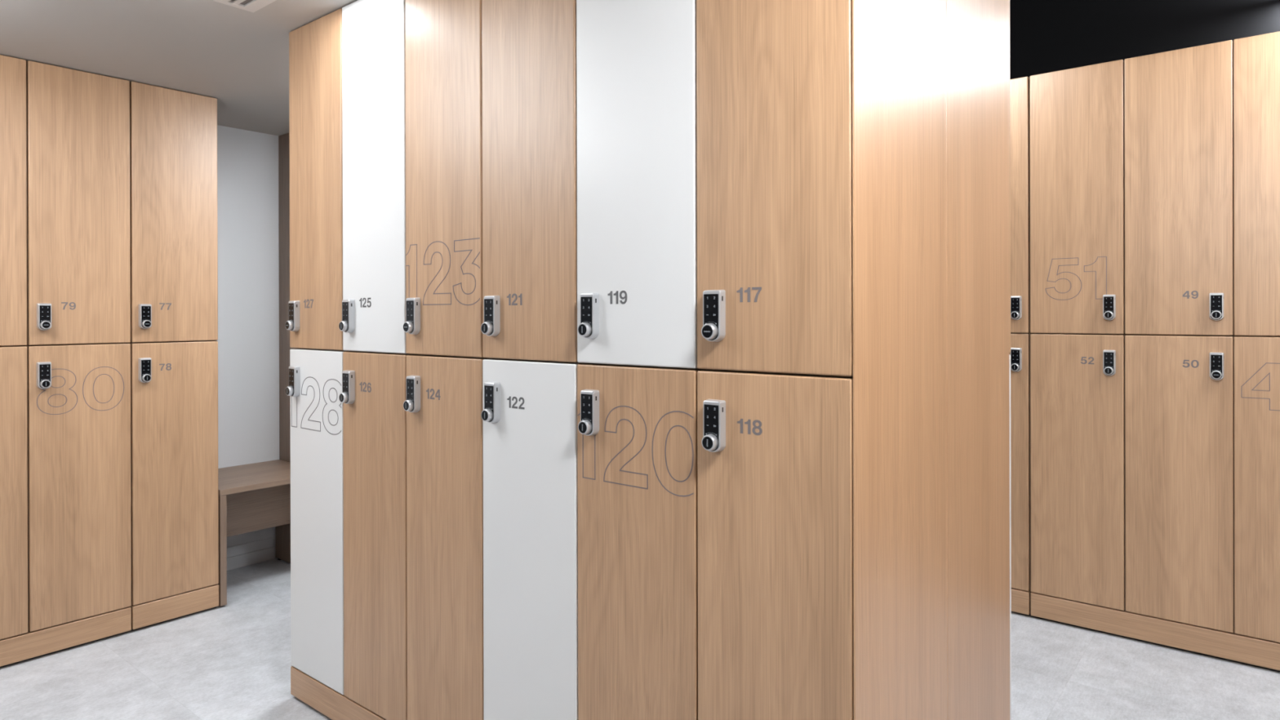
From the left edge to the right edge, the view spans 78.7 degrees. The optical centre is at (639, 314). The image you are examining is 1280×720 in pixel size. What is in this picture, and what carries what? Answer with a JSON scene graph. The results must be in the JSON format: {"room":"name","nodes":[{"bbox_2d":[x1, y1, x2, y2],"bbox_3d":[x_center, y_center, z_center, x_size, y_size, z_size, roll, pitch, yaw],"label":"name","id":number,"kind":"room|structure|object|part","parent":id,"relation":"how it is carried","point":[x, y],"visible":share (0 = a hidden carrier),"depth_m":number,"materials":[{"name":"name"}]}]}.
{"room":"changing room","nodes":[
{"label":"changing room","id":0,"kind":"room"},
{"bbox_2d":[0,0,357,135],"bbox_3d":[-0.530,-0.907,0.339,6.647,0.060,4.460,0,0,39],"label":"ceiling","id":1,"kind":"structure","parent":0,"point":[238,58],"depth_m":2.52,"materials":[{"name":"grey paint"}]},
{"bbox_2d":[213,0,276,12],"bbox_3d":[-1.084,-0.873,2.151,0.160,0.008,0.110,0,0,39],"label":"ceiling vent","id":2,"kind":"object","parent":1,"relation":"in","point":[252,6],"visible":1,"depth_m":2.18,"materials":[{"name":"white metal"}]},
{"bbox_2d":[216,124,279,558],"bbox_3d":[-2.460,0.158,3.055,0.100,2.064,6.230,0,0,39],"label":"wall","id":3,"kind":"structure","parent":0,"point":[248,211],"depth_m":3.71,"materials":[{"name":"white paint"}]},
{"bbox_2d":[226,537,273,557],"bbox_3d":[-1.916,1.107,3.638,0.004,0.046,0.416,0,0,39],"label":"trim","id":4,"kind":"structure","parent":3,"relation":"attached to","point":[264,544],"depth_m":3.71,"materials":[{"name":"white paint"}]},
{"bbox_2d":[226,546,274,570],"bbox_3d":[-1.913,1.159,3.636,0.012,0.058,0.416,0,0,39],"label":"baseboard","id":5,"kind":"structure","parent":3,"relation":"attached to","point":[266,554],"depth_m":3.70,"materials":[{"name":"white paint"}]},
{"bbox_2d":[0,557,1279,719],"bbox_3d":[0.034,1.235,1.027,6.647,0.100,6.230,0,0,39],"label":"floor","id":6,"kind":"structure","parent":0,"point":[232,660],"depth_m":2.56,"materials":[{"name":"grey concrete"}]},
{"bbox_2d":[0,606,131,666],"bbox_3d":[-2.099,1.135,2.677,0.018,0.086,0.619,0,0,39],"label":"plinth","id":7,"kind":"object","parent":6,"relation":"on","point":[14,649],"visible":1,"depth_m":2.75,"materials":[{"name":"brown wood"}]},
{"bbox_2d":[0,606,216,667],"bbox_3d":[-2.156,1.183,2.941,0.399,0.011,0.898,0,0,39],"label":"rail","id":8,"kind":"object","parent":6,"relation":"on","point":[215,606],"visible":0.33,"depth_m":2.86,"materials":[{"name":"black"}]},
{"bbox_2d":[0,345,27,639],"bbox_3d":[-2.357,0.643,2.687,0.490,1.072,0.310,0,0,39],"label":"locker","id":9,"kind":"object","parent":8,"relation":"on","point":[13,359],"visible":1,"depth_m":2.64,"materials":[{"name":"brown wood"}]},
{"bbox_2d":[0,54,26,346],"bbox_3d":[-2.360,-0.382,2.686,0.490,0.978,0.310,0,0,39],"label":"locker","id":10,"kind":"object","parent":9,"relation":"on","point":[13,152],"visible":1,"depth_m":2.64,"materials":[{"name":"brown wood"}]},
{"bbox_2d":[25,342,131,632],"bbox_3d":[-2.161,0.642,2.928,0.490,1.072,0.310,0,0,39],"label":"locker","id":11,"kind":"object","parent":8,"relation":"on","point":[78,396],"visible":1,"depth_m":2.78,"materials":[{"name":"brown wood"}]},
{"bbox_3d":[-2.054,0.212,2.694,0.001,0.083,0.031,0,0,39],"label":"keypad panel","id":12,"kind":"part","parent":11,"relation":"part of","materials":[{"name":"black plastic"}]},
{"bbox_3d":[-2.049,0.238,2.690,0.012,0.030,0.030,0,0,39],"label":"knob","id":13,"kind":"part","parent":11,"relation":"part of","materials":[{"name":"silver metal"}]},
{"bbox_2d":[26,60,130,345],"bbox_3d":[-2.164,-0.383,2.927,0.490,0.978,0.310,0,0,39],"label":"locker","id":14,"kind":"object","parent":11,"relation":"on","point":[78,238],"visible":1,"depth_m":2.78,"materials":[{"name":"brown wood"}]},
{"bbox_3d":[-2.054,0.009,2.694,0.001,0.083,0.031,0,0,39],"label":"keypad panel","id":15,"kind":"part","parent":14,"relation":"part of","materials":[{"name":"black plastic"}]},
{"bbox_3d":[-2.049,0.035,2.690,0.012,0.030,0.030,0,0,39],"label":"knob","id":16,"kind":"part","parent":14,"relation":"part of","materials":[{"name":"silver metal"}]},
{"bbox_2d":[129,340,218,607],"bbox_3d":[-1.965,0.641,3.168,0.490,1.072,0.309,0,0,39],"label":"locker","id":17,"kind":"object","parent":8,"relation":"on","point":[175,494],"visible":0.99,"depth_m":3.02,"materials":[{"name":"brown wood"}]},
{"bbox_3d":[-1.857,0.212,2.935,0.001,0.083,0.031,0,0,39],"label":"keypad panel","id":18,"kind":"part","parent":17,"relation":"part of","materials":[{"name":"black plastic"}]},
{"bbox_3d":[-1.852,0.237,2.931,0.012,0.030,0.030,0,0,39],"label":"knob","id":19,"kind":"part","parent":17,"relation":"part of","materials":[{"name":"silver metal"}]},
{"bbox_2d":[129,81,217,342],"bbox_3d":[-1.968,-0.384,3.167,0.490,0.978,0.309,0,0,39],"label":"locker","id":20,"kind":"object","parent":17,"relation":"on","point":[174,220],"visible":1,"depth_m":3.02,"materials":[{"name":"brown wood"}]},
{"bbox_3d":[-1.857,0.009,2.935,0.001,0.083,0.031,0,0,39],"label":"keypad panel","id":21,"kind":"part","parent":20,"relation":"part of","materials":[{"name":"black plastic"}]},
{"bbox_3d":[-1.852,0.034,2.931,0.012,0.030,0.030,0,0,39],"label":"knob","id":22,"kind":"part","parent":20,"relation":"part of","materials":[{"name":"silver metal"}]},
{"bbox_2d":[131,584,218,629],"bbox_3d":[-1.804,1.134,3.040,0.018,0.086,0.307,0,0,39],"label":"plinth","id":23,"kind":"object","parent":6,"relation":"on","point":[145,614],"visible":1,"depth_m":3.02,"materials":[{"name":"brown wood"}]},
{"bbox_2d":[217,459,290,606],"bbox_3d":[-1.732,0.948,3.489,0.476,0.478,0.473,0,0,39],"label":"bench","id":24,"kind":"object","parent":6,"relation":"on","point":[255,496],"visible":0.41,"depth_m":3.45,"materials":[{"name":"brown wood"}]},
{"bbox_3d":[-1.868,0.957,3.312,0.459,0.446,0.025,0,0,39],"label":"leg","id":25,"kind":"part","parent":24,"relation":"part of","materials":[{"name":"brown wood"}]},
{"bbox_3d":[-1.733,0.721,3.489,0.476,0.024,0.473,0,0,39],"label":"seat","id":26,"kind":"part","parent":24,"relation":"part of","materials":[{"name":"brown wood"}]},
{"bbox_3d":[-1.586,0.956,3.658,0.459,0.446,0.025,0,0,39],"label":"leg","id":27,"kind":"part","parent":24,"relation":"part of","materials":[{"name":"brown wood"}]},
{"bbox_2d":[278,133,297,462],"bbox_3d":[-1.578,0.155,3.680,0.476,2.063,0.018,0,0,39],"label":"panel","id":28,"kind":"object","parent":6,"relation":"on","point":[283,140],"visible":0.24,"depth_m":3.79,"materials":[{"name":"brown wood"}]},
{"bbox_2d":[290,666,386,719],"bbox_3d":[-0.364,1.131,1.843,1.840,0.086,0.018,0,0,39],"label":"plinth","id":29,"kind":"object","parent":6,"relation":"on","point":[335,705],"visible":0.79,"depth_m":2.28,"materials":[{"name":"brown wood"}]},
{"bbox_2d":[852,0,947,719],"bbox_3d":[0.486,0.148,1.429,0.003,2.050,0.454,0,0,39],"label":"end panel","id":30,"kind":"object","parent":6,"relation":"on","point":[900,239],"visible":1,"depth_m":1.41,"materials":[{"name":"brown wood"}]},
{"bbox_2d":[946,0,1009,719],"bbox_3d":[0.783,0.147,1.793,0.003,2.050,0.484,0,0,39],"label":"end panel","id":31,"kind":"object","parent":6,"relation":"on","point":[977,31],"visible":1,"depth_m":1.78,"materials":[{"name":"brown wood"}]},
{"bbox_2d":[1008,354,1011,719],"bbox_3d":[0.691,0.636,1.922,0.309,1.072,0.440,0,0,39],"label":"locker","id":32,"kind":"object","parent":6,"relation":"on","point":[1009,354],"visible":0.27,"depth_m":1.99,"materials":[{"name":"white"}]},
{"bbox_2d":[1008,0,1010,352],"bbox_3d":[0.688,-0.389,1.921,0.309,0.978,0.440,0,0,39],"label":"locker","id":33,"kind":"object","parent":32,"relation":"on","point":[1008,0],"visible":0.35,"depth_m":1.99,"materials":[{"name":"brown wood"}]},
{"bbox_2d":[1011,587,1030,614],"bbox_3d":[1.397,1.125,3.142,0.313,0.088,0.018,0,0,39],"label":"plinth","id":34,"kind":"object","parent":6,"relation":"on","point":[1020,599],"visible":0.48,"depth_m":3.05,"materials":[{"name":"brown wood"}]},
{"bbox_2d":[1011,611,1279,671],"bbox_3d":[1.891,1.173,3.011,1.224,0.011,0.399,0,0,39],"label":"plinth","id":35,"kind":"object","parent":6,"relation":"on","point":[1029,615],"visible":0.11,"depth_m":2.80,"materials":[{"name":"black"}]},
{"bbox_2d":[1008,333,1031,613],"bbox_3d":[1.527,0.621,3.300,0.316,1.096,0.490,0,0,39],"label":"locker","id":36,"kind":"object","parent":35,"relation":"on","point":[1020,498],"visible":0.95,"depth_m":3.05,"materials":[{"name":"brown wood"}]},
{"bbox_3d":[1.462,0.204,3.044,0.030,0.030,0.012,0,0,39],"label":"knob","id":37,"kind":"part","parent":36,"relation":"part of","materials":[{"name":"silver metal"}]},
{"bbox_3d":[1.466,0.179,3.049,0.031,0.083,0.001,0,0,39],"label":"keypad panel","id":38,"kind":"part","parent":36,"relation":"part of","materials":[{"name":"black plastic"}]},
{"bbox_2d":[1009,76,1030,333],"bbox_3d":[1.524,-0.428,3.299,0.316,1.000,0.490,0,0,39],"label":"locker","id":39,"kind":"object","parent":36,"relation":"on","point":[1020,98],"visible":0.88,"depth_m":3.05,"materials":[{"name":"brown wood"}]},
{"bbox_3d":[1.462,0.001,3.044,0.030,0.030,0.012,0,0,39],"label":"knob","id":40,"kind":"part","parent":39,"relation":"part of","materials":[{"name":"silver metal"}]},
{"bbox_3d":[1.466,-0.024,3.049,0.031,0.083,0.001,0,0,39],"label":"keypad panel","id":41,"kind":"part","parent":39,"relation":"part of","materials":[{"name":"black plastic"}]},
{"bbox_2d":[1030,333,1125,610],"bbox_3d":[1.772,0.620,3.100,0.316,1.096,0.490,0,0,39],"label":"locker","id":42,"kind":"object","parent":35,"relation":"on","point":[1077,380],"visible":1,"depth_m":2.92,"materials":[{"name":"brown wood"}]},
{"bbox_2d":[1029,59,1124,334],"bbox_3d":[1.769,-0.428,3.099,0.316,1.000,0.490,0,0,39],"label":"locker","id":43,"kind":"object","parent":42,"relation":"on","point":[1077,114],"visible":0.99,"depth_m":2.92,"materials":[{"name":"brown wood"}]},
{"bbox_3d":[1.707,0.001,2.844,0.030,0.030,0.012,0,0,39],"label":"knob","id":44,"kind":"part","parent":43,"relation":"part of","materials":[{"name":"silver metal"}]},
{"bbox_3d":[1.711,-0.025,2.849,0.031,0.083,0.001,0,0,39],"label":"keypad panel","id":45,"kind":"part","parent":43,"relation":"part of","materials":[{"name":"black plastic"}]},
{"bbox_3d":[1.708,0.204,2.844,0.030,0.030,0.012,0,0,39],"label":"knob","id":46,"kind":"part","parent":42,"relation":"part of","materials":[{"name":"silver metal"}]},
{"bbox_3d":[1.712,0.178,2.849,0.031,0.083,0.001,0,0,39],"label":"keypad panel","id":47,"kind":"part","parent":42,"relation":"part of","materials":[{"name":"black plastic"}]},
{"bbox_2d":[1124,334,1234,633],"bbox_3d":[2.017,0.620,2.900,0.316,1.096,0.490,0,0,39],"label":"locker","id":48,"kind":"object","parent":35,"relation":"on","point":[1180,451],"visible":0.99,"depth_m":2.73,"materials":[{"name":"brown wood"}]},
{"bbox_2d":[1124,40,1233,335],"bbox_3d":[2.015,-0.429,2.899,0.316,1.000,0.490,0,0,39],"label":"locker","id":49,"kind":"object","parent":48,"relation":"on","point":[1179,104],"visible":1,"depth_m":2.73,"materials":[{"name":"brown wood"}]},
{"bbox_3d":[1.952,0.001,2.644,0.030,0.030,0.012,0,0,39],"label":"knob","id":50,"kind":"part","parent":49,"relation":"part of","materials":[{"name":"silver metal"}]},
{"bbox_3d":[1.956,-0.025,2.649,0.031,0.083,0.001,0,0,39],"label":"keypad panel","id":51,"kind":"part","parent":49,"relation":"part of","materials":[{"name":"black plastic"}]},
{"bbox_3d":[1.957,0.178,2.649,0.031,0.083,0.001,0,0,39],"label":"keypad panel","id":52,"kind":"part","parent":48,"relation":"part of","materials":[{"name":"black plastic"}]},
{"bbox_3d":[1.953,0.203,2.644,0.030,0.030,0.012,0,0,39],"label":"knob","id":53,"kind":"part","parent":48,"relation":"part of","materials":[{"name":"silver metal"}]},
{"bbox_2d":[1233,335,1279,642],"bbox_3d":[2.261,0.619,2.701,0.316,1.096,0.490,0,0,39],"label":"locker","id":54,"kind":"object","parent":35,"relation":"on","point":[1256,359],"visible":0.99,"depth_m":2.60,"materials":[{"name":"brown wood"}]},
{"bbox_2d":[1232,31,1279,336],"bbox_3d":[2.259,-0.429,2.700,0.316,1.000,0.490,0,0,39],"label":"locker","id":55,"kind":"object","parent":54,"relation":"on","point":[1256,59],"visible":1,"depth_m":2.59,"materials":[{"name":"brown wood"}]},
{"bbox_2d":[1031,591,1279,670],"bbox_3d":[1.889,1.124,2.741,0.945,0.088,0.018,0,0,39],"label":"plinth","id":56,"kind":"object","parent":6,"relation":"on","point":[1215,642],"visible":1,"depth_m":2.77,"materials":[{"name":"brown wood"}]},
{"bbox_3d":[-0.230,1.179,2.007,1.775,0.011,0.398,0,0,39],"label":"rail","id":57,"kind":"object","parent":6,"relation":"on","visible":0},
{"bbox_2d":[285,348,348,694],"bbox_3d":[-0.830,0.639,2.487,0.306,1.072,0.490,0,0,39],"label":"locker","id":58,"kind":"object","parent":57,"relation":"on","point":[314,388],"visible":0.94,"depth_m":2.31,"materials":[{"name":"white"}]},
{"bbox_3d":[-1.065,0.231,2.370,0.030,0.030,0.012,0,0,39],"label":"knob","id":59,"kind":"part","parent":58,"relation":"part of","materials":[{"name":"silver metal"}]},
{"bbox_3d":[-1.060,0.206,2.375,0.031,0.083,0.001,0,0,39],"label":"keypad panel","id":60,"kind":"part","parent":58,"relation":"part of","materials":[{"name":"black plastic"}]},
{"bbox_2d":[284,8,347,351],"bbox_3d":[-0.832,-0.386,2.486,0.306,0.978,0.490,0,0,39],"label":"locker","id":61,"kind":"object","parent":58,"relation":"on","point":[315,47],"visible":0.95,"depth_m":2.31,"materials":[{"name":"brown wood"}]},
{"bbox_3d":[-1.065,0.032,2.369,0.030,0.030,0.012,0,0,39],"label":"knob","id":62,"kind":"part","parent":61,"relation":"part of","materials":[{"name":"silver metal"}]},
{"bbox_3d":[-1.061,0.006,2.374,0.031,0.083,0.001,0,0,39],"label":"keypad panel","id":63,"kind":"part","parent":61,"relation":"part of","materials":[{"name":"black"}]},
{"bbox_2d":[338,351,411,719],"bbox_3d":[-0.592,0.639,2.293,0.306,1.072,0.490,0,0,39],"label":"locker","id":64,"kind":"object","parent":57,"relation":"on","point":[373,395],"visible":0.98,"depth_m":2.12,"materials":[{"name":"brown wood"}]},
{"bbox_3d":[-0.827,0.231,2.176,0.030,0.030,0.012,0,0,39],"label":"knob","id":65,"kind":"part","parent":64,"relation":"part of","materials":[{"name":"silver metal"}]},
{"bbox_3d":[-0.823,0.205,2.181,0.031,0.083,0.001,0,0,39],"label":"keypad panel","id":66,"kind":"part","parent":64,"relation":"part of","materials":[{"name":"black plastic"}]},
{"bbox_2d":[338,0,411,354],"bbox_3d":[-0.595,-0.386,2.292,0.306,0.978,0.490,0,0,39],"label":"locker","id":67,"kind":"object","parent":64,"relation":"on","point":[374,31],"visible":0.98,"depth_m":2.12,"materials":[{"name":"white laminate"}]},
{"bbox_3d":[-0.827,0.032,2.176,0.030,0.030,0.012,0,0,39],"label":"knob","id":68,"kind":"part","parent":67,"relation":"part of","materials":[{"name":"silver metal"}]},
{"bbox_3d":[-0.823,0.006,2.181,0.031,0.083,0.001,0,0,39],"label":"keypad panel","id":69,"kind":"part","parent":67,"relation":"part of","materials":[{"name":"black"}]},
{"bbox_2d":[403,354,488,719],"bbox_3d":[-0.354,0.638,2.099,0.306,1.072,0.490,0,0,39],"label":"locker","id":70,"kind":"object","parent":57,"relation":"on","point":[443,405],"visible":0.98,"depth_m":1.92,"materials":[{"name":"brown wood"}]},
{"bbox_3d":[-0.589,0.231,1.982,0.030,0.030,0.012,0,0,39],"label":"knob","id":71,"kind":"part","parent":70,"relation":"part of","materials":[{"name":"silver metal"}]},
{"bbox_3d":[-0.585,0.205,1.987,0.031,0.083,0.001,0,0,39],"label":"keypad panel","id":72,"kind":"part","parent":70,"relation":"part of","materials":[{"name":"black plastic"}]},
{"bbox_2d":[403,0,483,357],"bbox_3d":[-0.357,-0.387,2.098,0.306,0.978,0.490,0,0,39],"label":"locker","id":73,"kind":"object","parent":70,"relation":"on","point":[444,87],"visible":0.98,"depth_m":1.93,"materials":[{"name":"brown wood"}]},
{"bbox_3d":[-0.589,0.031,1.982,0.030,0.030,0.012,0,0,39],"label":"knob","id":74,"kind":"part","parent":73,"relation":"part of","materials":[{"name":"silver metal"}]},
{"bbox_3d":[-0.585,0.005,1.987,0.031,0.083,0.001,0,0,39],"label":"keypad panel","id":75,"kind":"part","parent":73,"relation":"part of","materials":[{"name":"black"}]},
{"bbox_2d":[480,358,582,719],"bbox_3d":[-0.116,0.638,1.906,0.306,1.072,0.490,0,0,39],"label":"locker","id":76,"kind":"object","parent":57,"relation":"on","point":[529,414],"visible":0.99,"depth_m":1.73,"materials":[{"name":"white"}]},
{"bbox_3d":[-0.351,0.230,1.788,0.030,0.030,0.012,0,0,39],"label":"knob","id":77,"kind":"part","parent":76,"relation":"part of","materials":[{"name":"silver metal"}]},
{"bbox_3d":[-0.347,0.205,1.794,0.031,0.083,0.001,0,0,39],"label":"keypad panel","id":78,"kind":"part","parent":76,"relation":"part of","materials":[{"name":"black plastic"}]},
{"bbox_2d":[480,0,577,362],"bbox_3d":[-0.119,-0.387,1.905,0.306,0.978,0.490,0,0,39],"label":"locker","id":79,"kind":"object","parent":76,"relation":"on","point":[529,46],"visible":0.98,"depth_m":1.73,"materials":[{"name":"brown wood"}]},
{"bbox_3d":[-0.352,0.031,1.788,0.030,0.030,0.012,0,0,39],"label":"knob","id":80,"kind":"part","parent":79,"relation":"part of","materials":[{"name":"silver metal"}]},
{"bbox_3d":[-0.347,0.005,1.793,0.031,0.083,0.001,0,0,39],"label":"keypad panel","id":81,"kind":"part","parent":79,"relation":"part of","materials":[{"name":"black plastic"}]},
{"bbox_2d":[577,363,702,719],"bbox_3d":[0.121,0.638,1.712,0.306,1.072,0.490,0,0,39],"label":"locker","id":82,"kind":"object","parent":57,"relation":"on","point":[637,425],"visible":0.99,"depth_m":1.54,"materials":[{"name":"brown wood"}]},
{"bbox_3d":[-0.113,0.230,1.595,0.030,0.030,0.012,0,0,39],"label":"knob","id":83,"kind":"part","parent":82,"relation":"part of","materials":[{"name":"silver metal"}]},
{"bbox_3d":[-0.109,0.204,1.600,0.031,0.083,0.001,0,0,39],"label":"keypad panel","id":84,"kind":"part","parent":82,"relation":"part of","materials":[{"name":"black plastic"}]},
{"bbox_2d":[576,0,698,368],"bbox_3d":[0.119,-0.388,1.711,0.306,0.978,0.490,0,0,39],"label":"locker","id":85,"kind":"object","parent":82,"relation":"on","point":[637,157],"visible":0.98,"depth_m":1.53,"materials":[{"name":"white laminate"}]},
{"bbox_3d":[-0.114,0.030,1.595,0.030,0.030,0.012,0,0,39],"label":"knob","id":86,"kind":"part","parent":85,"relation":"part of","materials":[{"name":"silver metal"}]},
{"bbox_3d":[-0.110,0.005,1.600,0.031,0.083,0.001,0,0,39],"label":"keypad panel","id":87,"kind":"part","parent":85,"relation":"part of","materials":[{"name":"black plastic"}]},
{"bbox_2d":[697,368,853,719],"bbox_3d":[0.359,0.637,1.518,0.306,1.072,0.490,0,0,39],"label":"locker","id":88,"kind":"object","parent":57,"relation":"on","point":[775,451],"visible":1,"depth_m":1.34,"materials":[{"name":"brown wood"}]},
{"bbox_3d":[0.125,0.229,1.401,0.030,0.030,0.012,0,0,39],"label":"knob","id":89,"kind":"part","parent":88,"relation":"part of","materials":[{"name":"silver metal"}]},
{"bbox_3d":[0.129,0.204,1.406,0.031,0.083,0.001,0,0,39],"label":"keypad panel","id":90,"kind":"part","parent":88,"relation":"part of","materials":[{"name":"black plastic"}]},
{"bbox_2d":[696,0,853,377],"bbox_3d":[0.357,-0.388,1.517,0.306,0.978,0.490,0,0,39],"label":"locker","id":91,"kind":"object","parent":88,"relation":"on","point":[774,77],"visible":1,"depth_m":1.34,"materials":[{"name":"brown wood"}]},
{"bbox_3d":[0.124,0.030,1.401,0.030,0.030,0.012,0,0,39],"label":"knob","id":92,"kind":"part","parent":91,"relation":"part of","materials":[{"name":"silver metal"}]},
{"bbox_3d":[0.128,0.004,1.406,0.031,0.083,0.001,0,0,39],"label":"keypad panel","id":93,"kind":"part","parent":91,"relation":"part of","materials":[{"name":"black plastic"}]},
{"bbox_2d":[1009,0,1279,79],"bbox_3d":[1.990,-0.272,3.383,6.387,2.900,0.100,0,0,39],"label":"ceiling","id":94,"kind":"structure","parent":0,"point":[1046,36],"depth_m":3.29,"materials":[{"name":"black paint"}]}
]}

